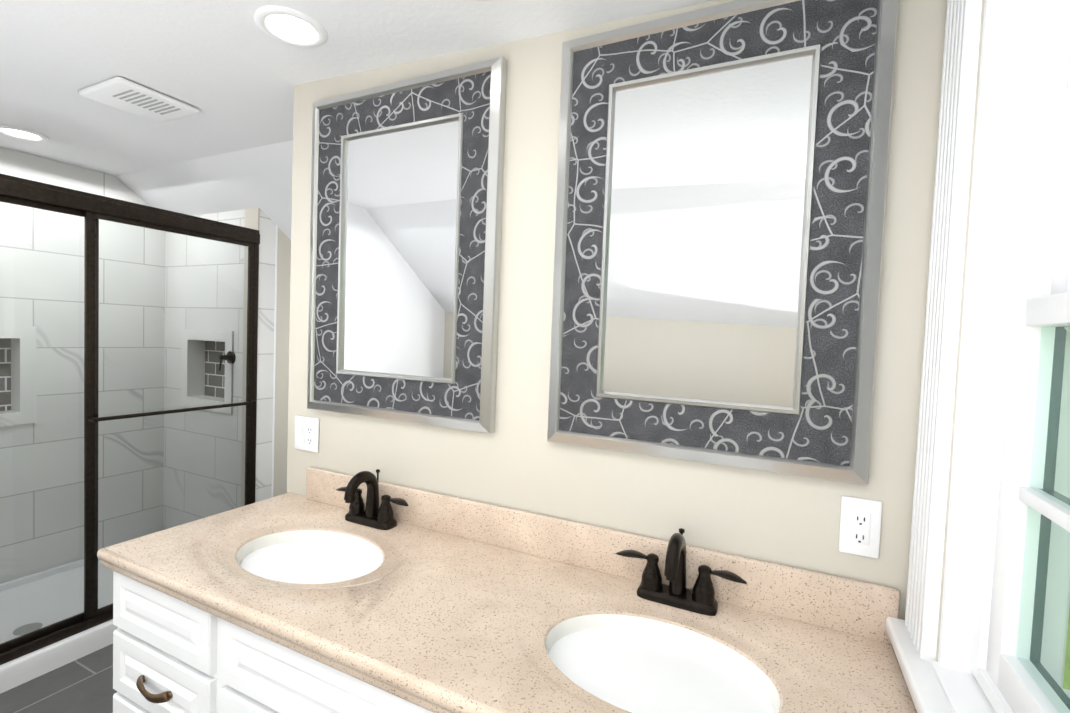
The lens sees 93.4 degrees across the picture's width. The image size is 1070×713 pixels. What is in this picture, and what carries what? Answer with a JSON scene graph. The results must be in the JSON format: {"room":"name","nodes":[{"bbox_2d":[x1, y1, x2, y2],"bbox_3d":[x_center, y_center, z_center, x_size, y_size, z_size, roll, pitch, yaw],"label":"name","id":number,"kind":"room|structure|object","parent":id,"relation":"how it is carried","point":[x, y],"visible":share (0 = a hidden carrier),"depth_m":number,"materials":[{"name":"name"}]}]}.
{"room":"bathroom","nodes":[
{"label":"bathroom","id":0,"kind":"room"},
{"bbox_2d":[0,644,116,712],"bbox_3d":[-1.234,1.356,1.525,4.550,0.001,4.500,3,3,26],"label":"floor","id":1,"kind":"structure","parent":0,"point":[84,684],"depth_m":1.98,"materials":[{"name":"grey tile"}]},
{"bbox_2d":[0,173,259,693],"bbox_3d":[-2.340,0.281,2.357,0.964,2.001,1.607,3,3,26],"label":"shower enclosure","id":2,"kind":"object","parent":1,"relation":"on","point":[53,618],"visible":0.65,"depth_m":2.24,"materials":[{"name":"clear glass"}]},
{"bbox_2d":[106,567,436,712],"bbox_3d":[-0.218,1.002,1.196,1.815,0.811,0.582,3,3,26],"label":"bathroom vanity","id":3,"kind":"object","parent":1,"relation":"on","point":[171,655],"depth_m":1.17,"materials":[{"name":"white wood"}]},
{"bbox_2d":[97,548,504,712],"bbox_3d":[-0.206,0.572,1.187,1.836,0.050,0.572,3,3,26],"label":"countertop edge","id":4,"kind":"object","parent":3,"relation":"on","point":[429,695],"depth_m":0.99,"materials":[{"name":"beige stone"}]},
{"bbox_2d":[329,469,412,530],"bbox_3d":[-0.528,0.435,1.542,0.295,0.171,0.138,3,3,26],"label":"faucet","id":5,"kind":"object","parent":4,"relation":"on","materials":[{"name":"black metal"}]},
{"bbox_2d":[105,492,916,712],"bbox_3d":[-0.205,0.622,1.194,1.812,0.152,0.560,3,3,26],"label":"countertop","id":6,"kind":"structure","parent":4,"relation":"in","point":[505,629],"depth_m":1.08,"materials":[{"name":"beige stone"}]},
{"bbox_2d":[613,528,748,618],"bbox_3d":[0.315,0.482,1.132,0.295,0.171,0.138,3,3,26],"label":"faucet","id":7,"kind":"object","parent":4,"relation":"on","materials":[{"name":"black metal"}]},
{"bbox_2d":[241,208,290,506],"bbox_3d":[-2.113,0.055,1.952,0.126,2.501,4.051,3,3,26],"label":"wall","id":8,"kind":"structure","parent":0,"point":[274,274],"depth_m":2.96,"materials":[{"name":"white"}]},
{"bbox_2d":[0,147,244,583],"bbox_3d":[-2.410,0.026,2.386,1.030,2.500,2.210,3,3,26],"label":"shower wall tile","id":9,"kind":"structure","parent":8,"relation":"attached to","point":[15,163],"depth_m":2.98,"materials":[{"name":"tile"}]},
{"bbox_2d":[219,351,235,370],"bbox_3d":[-1.812,0.022,2.952,0.084,0.117,0.066,3,3,26],"label":"shower valve","id":10,"kind":"object","parent":9,"relation":"attached to","point":[230,356],"depth_m":2.96,"materials":[{"name":"black metal"}]},
{"bbox_2d":[0,0,715,239],"bbox_3d":[-1.173,-0.478,1.483,4.310,0.969,4.150,3,3,26],"label":"ceiling","id":11,"kind":"structure","parent":0,"point":[232,72],"depth_m":1.68,"materials":[{"name":"white paint"}]},
{"bbox_2d":[0,124,48,141],"bbox_3d":[-2.395,-1.038,2.350,0.188,0.010,0.188,3,3,26],"label":"recessed light","id":12,"kind":"object","parent":11,"relation":"in","point":[20,133],"visible":1,"depth_m":2.35,"materials":[{"name":"white plastic"}]},
{"bbox_2d":[78,77,198,122],"bbox_3d":[-1.524,-0.984,1.949,0.290,0.022,0.280,3,3,26],"label":"ceiling vent","id":13,"kind":"object","parent":11,"relation":"in","point":[123,94],"visible":0.96,"depth_m":1.92,"materials":[{"name":"white plastic"}]},
{"bbox_2d":[254,5,327,47],"bbox_3d":[-0.683,-0.923,1.418,0.188,0.010,0.188,3,3,26],"label":"recessed light","id":14,"kind":"object","parent":11,"relation":"in","point":[289,26],"visible":1,"depth_m":1.41,"materials":[{"name":"white plastic"}]},
{"bbox_2d":[305,467,899,642],"bbox_3d":[-0.029,0.490,1.405,1.718,0.115,0.021,3,3,26],"label":"backsplash","id":15,"kind":"structure","parent":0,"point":[859,607],"depth_m":1.28,"materials":[{"name":"beige stone"}]},
{"bbox_2d":[287,0,946,619],"bbox_3d":[0.294,0.136,2.145,1.870,2.500,1.601,3,3,26],"label":"wall","id":16,"kind":"structure","parent":0,"point":[515,460],"depth_m":1.33,"materials":[{"name":"beige paint"}]},
{"bbox_2d":[294,415,318,452],"bbox_3d":[-0.812,0.275,1.788,0.118,0.121,0.013,3,3,26],"label":"outlet","id":17,"kind":"object","parent":16,"relation":"attached to","point":[306,433],"visible":1,"depth_m":1.78,"materials":[{"name":"white plastic"}]},
{"bbox_2d":[307,57,506,433],"bbox_3d":[-0.439,-0.324,1.579,0.742,1.050,0.037,3,3,26],"label":"mirror","id":18,"kind":"object","parent":16,"relation":"attached to","point":[406,211],"visible":1,"depth_m":1.56,"materials":[{"name":"silver metal"}]},
{"bbox_2d":[547,0,898,484],"bbox_3d":[0.381,-0.278,1.181,0.727,1.050,0.037,3,3,26],"label":"mirror","id":19,"kind":"object","parent":16,"relation":"attached to","point":[721,195],"visible":0.98,"depth_m":1.16,"materials":[{"name":"silver metal"}]},
{"bbox_2d":[838,496,881,558],"bbox_3d":[0.685,0.359,1.061,0.072,0.121,0.011,3,3,26],"label":"outlet","id":20,"kind":"object","parent":16,"relation":"attached to","point":[860,526],"visible":1,"depth_m":1.06,"materials":[{"name":"white plastic"}]},
{"bbox_2d":[936,0,984,661],"bbox_3d":[0.293,0.229,-0.161,0.151,2.501,2.551,3,3,26],"label":"trim","id":21,"kind":"structure","parent":0,"point":[961,312],"depth_m":0.85,"materials":[{"name":"white paint"}]},
{"bbox_2d":[885,0,1069,712],"bbox_3d":[0.564,-0.060,0.385,0.231,1.454,1.275,3,3,26],"label":"window","id":22,"kind":"structure","parent":21,"relation":"in","point":[1021,619],"depth_m":0.80,"materials":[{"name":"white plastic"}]},
{"label":"outside","id":23,"kind":"structure","parent":0,"visible":0},
{"bbox_2d":[1063,603,1069,689],"bbox_3d":[49.475,4.732,33.027,180.000,0.001,220.000,3,3,26],"label":"ground","id":24,"kind":"structure","parent":23,"point":[1066,678],"depth_m":6.94,"materials":[{"name":"green plant"}]}
]}

